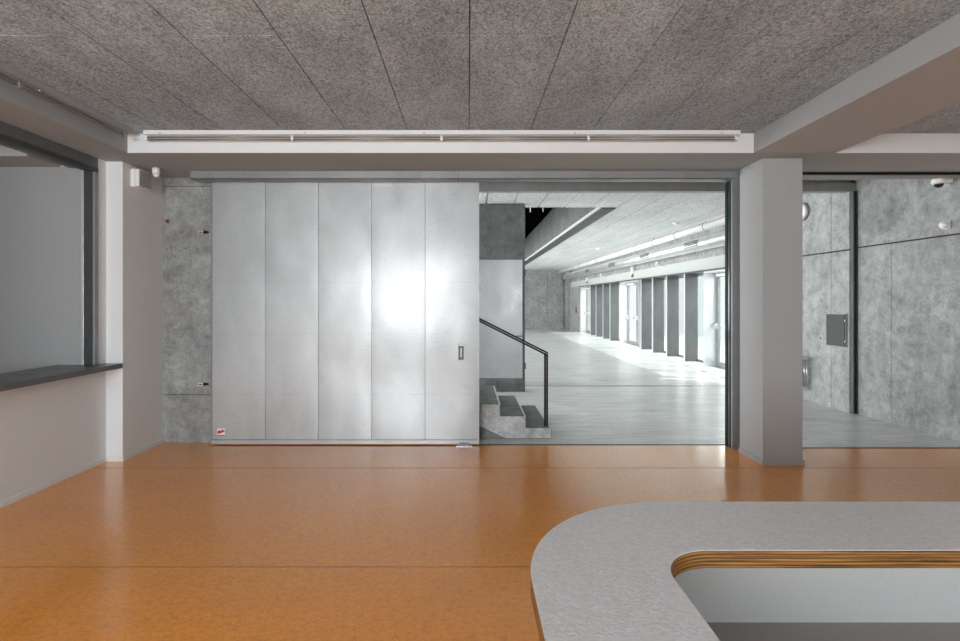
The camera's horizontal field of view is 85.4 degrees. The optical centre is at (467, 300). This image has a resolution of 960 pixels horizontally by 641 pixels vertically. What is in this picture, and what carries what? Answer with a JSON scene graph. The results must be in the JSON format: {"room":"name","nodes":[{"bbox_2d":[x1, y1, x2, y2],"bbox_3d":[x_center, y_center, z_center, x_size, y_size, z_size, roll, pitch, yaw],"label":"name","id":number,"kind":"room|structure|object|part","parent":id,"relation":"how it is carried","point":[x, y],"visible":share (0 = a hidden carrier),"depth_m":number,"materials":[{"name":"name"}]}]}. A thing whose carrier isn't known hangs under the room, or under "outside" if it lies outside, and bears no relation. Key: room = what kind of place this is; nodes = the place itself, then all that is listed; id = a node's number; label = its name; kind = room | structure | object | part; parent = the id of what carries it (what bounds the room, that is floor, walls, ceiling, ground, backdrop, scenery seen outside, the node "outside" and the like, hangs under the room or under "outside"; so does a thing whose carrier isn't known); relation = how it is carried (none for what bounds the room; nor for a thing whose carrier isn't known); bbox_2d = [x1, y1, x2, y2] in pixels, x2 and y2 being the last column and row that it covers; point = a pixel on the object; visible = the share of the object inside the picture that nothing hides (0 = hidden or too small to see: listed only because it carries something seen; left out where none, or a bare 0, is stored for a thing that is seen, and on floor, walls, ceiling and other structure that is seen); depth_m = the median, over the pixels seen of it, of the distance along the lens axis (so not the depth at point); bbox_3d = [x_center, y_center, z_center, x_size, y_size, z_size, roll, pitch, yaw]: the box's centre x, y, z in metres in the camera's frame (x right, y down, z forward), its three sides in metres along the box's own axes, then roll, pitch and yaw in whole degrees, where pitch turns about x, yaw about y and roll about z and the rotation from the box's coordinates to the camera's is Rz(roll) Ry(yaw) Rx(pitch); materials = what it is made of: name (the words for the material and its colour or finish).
{"room":"reception area","nodes":[
{"label":"reception area","id":0,"kind":"room"},
{"bbox_2d":[0,145,60,166],"bbox_3d":[-5.551,-1.644,5.038,2.898,0.588,0.396,0,0,0],"label":"ceiling","id":1,"kind":"structure","parent":0,"point":[9,157],"depth_m":5.00,"materials":[{"name":"paint"}]},
{"bbox_2d":[0,166,80,373],"bbox_3d":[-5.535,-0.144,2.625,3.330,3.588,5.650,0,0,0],"label":"window pane","id":2,"kind":"structure","parent":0,"point":[40,207],"depth_m":5.23,"materials":[{"name":"grey glass"}]},
{"bbox_2d":[0,159,105,501],"bbox_3d":[-3.915,0.106,0.680,0.370,3.088,9.360,0,0,0],"label":"wall","id":3,"kind":"structure","parent":0,"point":[49,431],"depth_m":4.71,"materials":[{"name":"white paint"}]},
{"bbox_2d":[0,121,97,364],"bbox_3d":[-3.860,-0.399,2.817,0.280,2.074,4.836,0,0,0],"label":"frame","id":4,"kind":"object","parent":3,"relation":"attached to","point":[12,137],"visible":1,"depth_m":5.18,"materials":[{"name":"metal"}]},
{"bbox_3d":[-3.780,-0.348,5.213,0.109,1.973,0.045,0,0,0],"label":"guide rail","id":5,"kind":"part","parent":4,"relation":"part of","materials":[{"name":"metal"}]},
{"bbox_2d":[0,363,122,391],"bbox_3d":[-3.835,0.664,2.877,0.570,0.048,4.935,0,0,0],"label":"ledge","id":6,"kind":"object","parent":3,"relation":"attached to","point":[29,377],"visible":1,"depth_m":4.59,"materials":[{"name":"metal"}]},
{"bbox_2d":[0,438,162,507],"bbox_3d":[-3.639,1.625,1.030,0.182,0.050,10.060,0,0,0],"label":"baseboard","id":7,"kind":"structure","parent":3,"relation":"attached to","point":[47,484],"depth_m":4.90,"materials":[{"name":"white paint"}]},
{"bbox_2d":[0,79,127,152],"bbox_3d":[-3.750,-1.738,0.525,0.900,0.600,9.050,0,0,0],"label":"beam","id":8,"kind":"structure","parent":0,"point":[20,108],"depth_m":4.29,"materials":[{"name":"grey paint"}]},
{"bbox_2d":[0,61,132,137],"bbox_3d":[-3.228,-1.569,0.500,0.145,0.103,8.800,0,0,0],"label":"track","id":9,"kind":"object","parent":8,"relation":"attached to","point":[21,80],"visible":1,"depth_m":4.06,"materials":[{"name":"white metal"}]},
{"bbox_2d":[163,178,210,442],"bbox_3d":[-1.905,0.106,6.210,3.310,3.088,0.300,0,0,0],"label":"wall","id":10,"kind":"structure","parent":0,"point":[186,201],"depth_m":6.06,"materials":[{"name":"grey concrete"}]},
{"bbox_2d":[198,382,208,385],"bbox_3d":[-3.076,0.967,6.042,0.118,0.040,0.040,0,0,0],"label":"door stop","id":11,"kind":"object","parent":10,"relation":"attached to","point":[199,383],"visible":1,"depth_m":6.03,"materials":[{"name":"metal"}]},
{"bbox_2d":[0,330,959,640],"bbox_3d":[1.300,1.710,13.000,14.600,0.120,34.400,0,0,0],"label":"floor","id":12,"kind":"structure","parent":0,"point":[166,541],"depth_m":4.20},
{"bbox_2d":[106,162,162,455],"bbox_3d":[-3.930,0.106,5.910,0.740,3.088,1.100,0,0,0],"label":"pier","id":13,"kind":"object","parent":12,"relation":"on","point":[134,216],"visible":0.49,"depth_m":5.52,"materials":[{"name":"white paint"}]},
{"bbox_2d":[131,168,150,190],"bbox_3d":[-3.514,-1.302,5.588,0.092,0.205,0.225,0,0,0],"label":"wall box","id":14,"kind":"object","parent":13,"relation":"attached to","point":[140,179],"visible":1,"depth_m":5.52,"materials":[{"name":"white plastic"}]},
{"bbox_2d":[456,443,471,446],"bbox_3d":[-0.043,1.634,5.910,0.177,0.032,0.050,0,0,0],"label":"floor guide","id":15,"kind":"object","parent":12,"relation":"on","point":[460,444],"visible":1,"depth_m":5.90,"materials":[{"name":"metal"}]},
{"bbox_2d":[479,386,550,437],"bbox_3d":[0.383,1.369,6.903,1.223,0.555,1.354,0,0,0],"label":"staircase","id":16,"kind":"structure","parent":12,"relation":"on","point":[499,416],"depth_m":6.23,"materials":[{"name":"concrete"}]},
{"bbox_2d":[479,318,547,425],"bbox_3d":[0.384,0.774,6.300,1.168,1.484,0.030,0,0,0],"label":"handrail","id":17,"kind":"object","parent":16,"relation":"on","point":[482,321],"visible":0.93,"depth_m":6.29,"materials":[{"name":"black metal"}]},
{"bbox_3d":[0.384,0.352,6.300,1.168,0.640,0.030,0,0,0],"label":"rail","id":18,"kind":"part","parent":17,"relation":"part of","materials":[{"name":"black metal"}]},
{"bbox_3d":[0.945,1.073,6.300,0.046,0.886,0.030,0,0,0],"label":"post","id":19,"kind":"part","parent":17,"relation":"part of","materials":[{"name":"black metal"}]},
{"bbox_2d":[525,385,724,385],"bbox_3d":[3.275,1.648,10.090,4.350,0.004,0.100,0,0,0],"label":"drain","id":20,"kind":"object","parent":12,"relation":"on","point":[525,385],"visible":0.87,"depth_m":10.13,"materials":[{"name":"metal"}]},
{"bbox_2d":[573,332,724,377],"bbox_3d":[5.900,1.639,18.775,0.800,0.022,17.050,0,0,0],"label":"kerb","id":21,"kind":"object","parent":12,"relation":"on","point":[718,371],"visible":0.43,"depth_m":14.98,"materials":[{"name":"white concrete"}]},
{"bbox_2d":[580,286,589,332],"bbox_3d":[6.040,0.439,26.025,0.360,2.378,2.150,0,0,0],"label":"door","id":22,"kind":"structure","parent":21,"relation":"on","point":[584,313],"depth_m":27.07,"materials":[{"name":"glass"}]},
{"bbox_2d":[590,286,595,334],"bbox_3d":[6.005,0.449,24.778,0.350,2.358,0.064,0,0,0],"label":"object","id":23,"kind":"object","parent":21,"relation":"on","point":[592,288],"visible":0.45,"depth_m":24.75,"materials":[{"name":"metal"}]},
{"bbox_2d":[596,285,602,336],"bbox_3d":[6.005,0.449,23.708,0.350,2.358,0.064,0,0,0],"label":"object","id":24,"kind":"object","parent":21,"relation":"on","point":[599,288],"visible":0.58,"depth_m":23.68,"materials":[{"name":"metal"}]},
{"bbox_2d":[603,284,609,338],"bbox_3d":[6.005,0.449,22.488,0.350,2.358,0.064,0,0,0],"label":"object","id":25,"kind":"object","parent":21,"relation":"on","point":[606,287],"visible":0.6,"depth_m":22.46,"materials":[{"name":"metal"}]},
{"bbox_2d":[610,283,618,340],"bbox_3d":[6.005,0.449,21.378,0.350,2.358,0.064,0,0,0],"label":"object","id":26,"kind":"object","parent":21,"relation":"on","point":[614,287],"visible":1,"depth_m":21.35,"materials":[{"name":"metal"}]},
{"bbox_2d":[620,280,639,347],"bbox_3d":[6.040,0.439,18.970,0.360,2.378,2.280,0,0,0],"label":"door","id":27,"kind":"structure","parent":21,"relation":"on","point":[625,317],"depth_m":20.01,"materials":[{"name":"metal"}]},
{"bbox_2d":[640,279,650,348],"bbox_3d":[6.005,0.449,17.548,0.350,2.358,0.064,0,0,0],"label":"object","id":28,"kind":"object","parent":21,"relation":"on","point":[645,284],"visible":1,"depth_m":17.52,"materials":[{"name":"metal"}]},
{"bbox_2d":[651,279,651,348],"bbox_3d":[6.195,0.449,17.015,0.030,2.358,1.110,0,0,0],"label":"window","id":29,"kind":"structure","parent":21,"relation":"on","point":[651,279],"depth_m":17.55,"materials":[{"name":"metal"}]},
{"bbox_2d":[652,278,663,352],"bbox_3d":[6.005,0.449,16.438,0.350,2.358,0.064,0,0,0],"label":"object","id":30,"kind":"object","parent":21,"relation":"on","point":[657,283],"visible":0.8,"depth_m":16.41,"materials":[{"name":"metal"}]},
{"bbox_2d":[666,276,678,355],"bbox_3d":[6.005,0.449,15.288,0.350,2.358,0.064,0,0,0],"label":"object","id":31,"kind":"object","parent":21,"relation":"on","point":[672,282],"visible":1,"depth_m":15.26,"materials":[{"name":"metal"}]},
{"bbox_2d":[684,274,697,360],"bbox_3d":[6.005,0.449,14.028,0.350,2.358,0.064,0,0,0],"label":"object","id":32,"kind":"object","parent":21,"relation":"on","point":[690,280],"visible":0.86,"depth_m":14.00,"materials":[{"name":"metal"}]},
{"bbox_2d":[698,273,703,362],"bbox_3d":[6.195,0.449,13.525,0.030,2.358,1.050,0,0,0],"label":"window","id":33,"kind":"structure","parent":21,"relation":"on","point":[701,274],"depth_m":13.76,"materials":[{"name":"metal"}]},
{"bbox_2d":[704,269,724,367],"bbox_3d":[6.040,0.439,11.750,0.360,2.378,2.360,0,0,0],"label":"door","id":34,"kind":"structure","parent":21,"relation":"on","point":[712,327],"depth_m":12.90,"materials":[{"name":"metal"}]},
{"bbox_2d":[456,444,959,447],"bbox_3d":[2.780,1.659,5.900,5.840,0.023,0.150,0,0,0],"label":"floor track","id":35,"kind":"object","parent":12,"relation":"on","point":[456,444],"visible":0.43,"depth_m":5.97,"materials":[{"name":"grey metal"}]},
{"bbox_2d":[725,180,739,449],"bbox_3d":[2.982,0.150,5.862,0.096,2.999,0.175,0,0,0],"label":"door frame","id":36,"kind":"structure","parent":12,"relation":"on","point":[732,188],"depth_m":5.78,"materials":[{"name":"metal"}]},
{"bbox_2d":[531,502,959,640],"bbox_3d":[1.541,1.225,0.588,2.718,0.850,2.975,0,0,0],"label":"countertop","id":37,"kind":"structure","parent":12,"relation":"on","point":[640,571],"depth_m":1.84,"materials":[{"name":"grey stone"}]},
{"bbox_3d":[0.934,1.214,1.138,1.759,0.712,3.945,0,0,42],"label":"panel","id":38,"kind":"part","parent":37,"relation":"part of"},
{"bbox_2d":[707,622,959,640],"bbox_3d":[1.583,1.241,0.545,2.633,0.022,2.890,0,0,0],"label":"shelf","id":39,"kind":"object","parent":37,"relation":"attached to","point":[725,631],"depth_m":1.94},
{"bbox_2d":[803,356,807,388],"bbox_3d":[5.510,1.282,8.920,0.130,0.735,0.824,0,0,0],"label":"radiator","id":40,"kind":"object","parent":12,"relation":"on","point":[805,359],"visible":0.09,"depth_m":8.52,"materials":[{"name":"metal"}]},
{"bbox_2d":[850,191,857,413],"bbox_3d":[5.666,0.020,7.630,0.068,3.260,0.060,0,0,0],"label":"post","id":41,"kind":"object","parent":12,"relation":"on","point":[853,194],"visible":1,"depth_m":7.60,"materials":[{"name":"metal"}]},
{"bbox_2d":[0,0,959,133],"bbox_3d":[-0.265,-1.683,0.525,6.070,0.120,9.050,0,0,0],"label":"ceiling","id":42,"kind":"structure","parent":0,"point":[743,65],"depth_m":3.43,"materials":[{"name":"grey concrete"}]},
{"bbox_2d":[479,204,524,391],"bbox_3d":[0.067,-0.050,9.555,1.934,3.400,0.250,0,0,0],"label":"wall","id":43,"kind":"structure","parent":0,"point":[501,226],"depth_m":9.43,"materials":[{"name":"concrete"}]},
{"bbox_2d":[479,260,525,378],"bbox_3d":[0.349,0.330,9.414,1.398,2.160,0.088,0,0,0],"label":"door","id":44,"kind":"structure","parent":43,"relation":"in","point":[501,282],"depth_m":9.43,"materials":[{"name":"metal"}]},
{"bbox_3d":[1.012,0.330,9.442,0.037,2.160,0.032,0,0,0],"label":"frame","id":45,"kind":"part","parent":44,"relation":"part of","materials":[{"name":"metal"}]},
{"bbox_2d":[85,153,959,178],"bbox_3d":[2.070,-1.813,5.590,13.060,0.750,1.080,0,0,0],"label":"beam","id":46,"kind":"structure","parent":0,"point":[172,165],"depth_m":5.36,"materials":[{"name":"grey paint"}]},
{"bbox_2d":[152,167,160,177],"bbox_3d":[-3.370,-1.385,5.620,0.084,0.102,0.084,0,0,0],"label":"sensor","id":47,"kind":"object","parent":46,"relation":"attached to","point":[156,172],"visible":1,"depth_m":5.59,"materials":[{"name":"white plastic"}]},
{"bbox_2d":[190,171,739,181],"bbox_3d":[-0.010,-1.393,5.838,6.120,0.089,0.175,0,0,0],"label":"door track","id":48,"kind":"object","parent":46,"relation":"attached to","point":[198,176],"visible":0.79,"depth_m":5.75,"materials":[{"name":"metal"}]},
{"bbox_2d":[211,182,478,443],"bbox_3d":[-1.404,0.124,5.968,3.066,3.028,0.094,0,0,0],"label":"sliding door","id":49,"kind":"structure","parent":48,"relation":"hanging from","point":[342,312],"depth_m":5.95,"materials":[{"name":"metal"}]},
{"bbox_3d":[-1.405,1.614,5.976,3.056,0.048,0.068,0,0,0],"label":"rail","id":50,"kind":"part","parent":49,"relation":"part of","materials":[{"name":"silver metal"}]},
{"bbox_3d":[-0.079,0.592,5.937,0.103,0.200,0.022,0,0,0],"label":"flush handle","id":51,"kind":"part","parent":49,"relation":"part of","materials":[{"name":"silver metal"}]},
{"bbox_2d":[128,133,959,152],"bbox_3d":[2.645,-1.540,5.045,11.890,0.207,0.010,0,0,0],"label":"fascia","id":52,"kind":"object","parent":46,"relation":"attached to","point":[898,142],"visible":0.58,"depth_m":5.04,"materials":[{"name":"white paint"}]},
{"bbox_2d":[143,130,740,140],"bbox_3d":[-0.247,-1.574,4.981,5.665,0.093,0.115,0,0,0],"label":"track","id":53,"kind":"object","parent":52,"relation":"attached to","point":[292,134],"visible":1,"depth_m":4.94,"materials":[{"name":"white metal"}]},
{"bbox_3d":[-2.375,-1.546,4.950,1.375,0.037,0.015,0,0,0],"label":"rail","id":54,"kind":"part","parent":53,"relation":"part of","materials":[{"name":"silver metal"}]},
{"bbox_3d":[-0.965,-1.546,4.950,1.398,0.037,0.015,0,0,0],"label":"rail","id":55,"kind":"part","parent":53,"relation":"part of","materials":[{"name":"silver metal"}]},
{"bbox_3d":[0.448,-1.546,4.950,1.370,0.037,0.015,0,0,0],"label":"rail","id":56,"kind":"part","parent":53,"relation":"part of","materials":[{"name":"silver metal"}]},
{"bbox_3d":[1.856,-1.546,4.950,1.389,0.037,0.015,0,0,0],"label":"rail","id":57,"kind":"part","parent":53,"relation":"part of","materials":[{"name":"silver metal"}]},
{"bbox_2d":[803,172,959,174],"bbox_3d":[4.535,-1.425,5.820,2.330,0.026,0.040,0,0,0],"label":"ceiling track","id":58,"kind":"object","parent":46,"relation":"attached to","point":[804,173],"visible":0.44,"depth_m":5.80,"materials":[{"name":"black metal"}]},
{"bbox_2d":[525,206,553,237],"bbox_3d":[2.550,-3.585,19.550,8.100,3.130,21.300,0,0,0],"label":"ceiling","id":59,"kind":"structure","parent":0,"point":[533,218],"depth_m":30.00,"materials":[{"name":"black"}]},
{"bbox_2d":[525,270,571,329],"bbox_3d":[0.300,-0.060,30.025,12.600,3.420,0.350,0,0,0],"label":"wall","id":60,"kind":"structure","parent":0,"point":[547,296],"depth_m":30.00,"materials":[{"name":"concrete"}]},
{"bbox_2d":[525,207,615,264],"bbox_3d":[2.650,-2.250,17.930,0.300,1.000,16.140,0,0,0],"label":"beam","id":61,"kind":"structure","parent":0,"point":[561,223],"depth_m":14.70,"materials":[{"name":"concrete"}]},
{"bbox_2d":[570,267,589,331],"bbox_3d":[6.180,-0.060,28.575,0.640,3.420,2.550,0,0,0],"label":"wall","id":62,"kind":"structure","parent":0,"point":[574,291],"depth_m":28.34,"materials":[{"name":"concrete"}]},
{"bbox_2d":[571,254,724,286],"bbox_3d":[6.175,-0.920,20.050,0.550,0.300,19.600,0,0,0],"label":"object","id":63,"kind":"object","parent":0,"point":[713,262],"visible":0.5,"depth_m":15.54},
{"bbox_2d":[579,267,724,286],"bbox_3d":[6.030,-0.750,18.775,0.400,0.040,17.050,0,0,0],"label":"fascia","id":64,"kind":"object","parent":63,"relation":"attached to","point":[699,271],"visible":0.36,"depth_m":15.05,"materials":[{"name":"grey metal"}]},
{"bbox_2d":[582,225,724,279],"bbox_3d":[6.235,-1.420,18.775,0.530,0.700,17.050,0,0,0],"label":"wall","id":65,"kind":"structure","parent":0,"point":[717,251],"depth_m":15.52,"materials":[{"name":"concrete"}]},
{"bbox_2d":[479,179,858,269],"bbox_3d":[0.300,-1.895,18.165,12.600,0.250,24.070,0,0,0],"label":"ceiling","id":66,"kind":"structure","parent":0,"point":[637,218],"depth_m":10.78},
{"bbox_2d":[558,216,724,273],"bbox_3d":[5.322,-1.667,19.750,0.277,0.207,20.500,0,0,0],"label":"pipe","id":67,"kind":"object","parent":66,"relation":"attached to","point":[718,222],"visible":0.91,"depth_m":14.10,"materials":[{"name":"metal"}]},
{"bbox_2d":[479,181,855,192],"bbox_3d":[2.750,-1.691,7.690,5.900,0.158,0.120,0,0,0],"label":"beam","id":68,"kind":"structure","parent":66,"relation":"attached to","point":[808,186],"depth_m":7.63,"materials":[{"name":"metal"}]},
{"bbox_2d":[740,158,802,459],"bbox_3d":[3.169,0.106,5.457,0.402,3.088,0.445,0,0,0],"label":"pillar","id":69,"kind":"structure","parent":0,"point":[771,189],"depth_m":5.24,"materials":[{"name":"paint"}]},
{"bbox_2d":[739,448,804,464],"bbox_3d":[3.169,1.625,5.452,0.426,0.050,0.457,0,0,0],"label":"baseboard","id":70,"kind":"structure","parent":69,"relation":"attached to","point":[751,456],"depth_m":5.22,"materials":[{"name":"paint"}]},
{"bbox_2d":[803,181,854,412],"bbox_3d":[5.810,-0.060,8.955,0.380,3.420,2.590,0,0,0],"label":"wall","id":71,"kind":"structure","parent":0,"point":[826,229],"depth_m":8.18,"materials":[{"name":"concrete"}]},
{"bbox_2d":[561,231,724,279],"bbox_3d":[5.496,-1.350,19.750,0.334,0.326,20.500,0,0,0],"label":"ventilation duct","id":72,"kind":"object","parent":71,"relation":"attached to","point":[714,240],"visible":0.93,"depth_m":14.47,"materials":[{"name":"metal"}]},
{"bbox_2d":[640,253,648,258],"bbox_3d":[5.351,-1.360,15.775,0.042,0.140,0.750,0,0,0],"label":"grille","id":73,"kind":"object","parent":72,"relation":"attached to","point":[644,255],"depth_m":15.74,"materials":[{"name":"grey plastic"}]},
{"bbox_2d":[684,240,697,248],"bbox_3d":[5.351,-1.360,12.475,0.042,0.140,0.750,0,0,0],"label":"grille","id":74,"kind":"object","parent":72,"relation":"attached to","point":[691,244],"depth_m":12.46,"materials":[{"name":"grey plastic"}]},
{"bbox_2d":[803,203,809,220],"bbox_3d":[5.580,-1.490,8.700,0.079,0.300,0.300,0,0,0],"label":"wall lamp","id":75,"kind":"object","parent":71,"relation":"attached to","point":[806,210],"visible":0.35,"depth_m":8.59,"materials":[{"name":"white plastic"}]},
{"bbox_2d":[803,204,805,218],"bbox_3d":[5.558,-1.490,8.700,0.034,0.270,0.270,0,0,0],"label":"diffuser","id":76,"kind":"object","parent":75,"relation":"attached to","point":[804,205],"depth_m":8.60,"materials":[{"name":"white plastic"}]},
{"bbox_2d":[826,313,846,347],"bbox_3d":[5.599,0.440,7.903,0.042,0.500,0.414,0,0,0],"label":"wall panel","id":77,"kind":"object","parent":71,"relation":"attached to","point":[836,324],"visible":1,"depth_m":7.88,"materials":[{"name":"metal"}]},
{"bbox_2d":[754,13,959,152],"bbox_3d":[3.170,-1.738,0.525,0.800,0.600,9.050,0,0,0],"label":"beam","id":78,"kind":"structure","parent":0,"point":[919,79],"depth_m":3.81,"materials":[{"name":"paint"}]},
{"bbox_2d":[855,177,959,442],"bbox_3d":[5.850,-0.060,6.780,0.300,3.420,1.760,0,0,0],"label":"wall","id":79,"kind":"structure","parent":0,"point":[909,266],"depth_m":6.71,"materials":[{"name":"concrete"}]},
{"bbox_2d":[931,178,952,187],"bbox_3d":[5.593,-1.395,6.140,0.214,0.119,0.148,0,0,0],"label":"dome camera","id":80,"kind":"object","parent":79,"relation":"attached to","point":[939,182],"visible":0.97,"depth_m":6.11,"materials":[{"name":"white plastic"}]},
{"bbox_2d":[938,221,950,229],"bbox_3d":[5.651,-0.900,6.170,0.099,0.100,0.090,0,0,0],"label":"wall sensor","id":81,"kind":"object","parent":79,"relation":"attached to","point":[945,225],"visible":1,"depth_m":6.14,"materials":[{"name":"white plastic"}]},
{"bbox_2d":[883,103,959,133],"bbox_3d":[6.085,-1.683,0.525,5.030,0.120,9.050,0,0,0],"label":"ceiling","id":82,"kind":"structure","parent":0,"point":[947,120],"depth_m":4.78,"materials":[{"name":"grey concrete"}]},
{"label":"outside","id":83,"kind":"structure","parent":0,"visible":0},
{"bbox_2d":[619,328,724,361],"bbox_3d":[8.800,1.745,18.500,4.400,0.130,27.000,0,0,0],"label":"ground","id":84,"kind":"structure","parent":83,"point":[632,330],"depth_m":20.09,"materials":[{"name":"white"}]}
]}

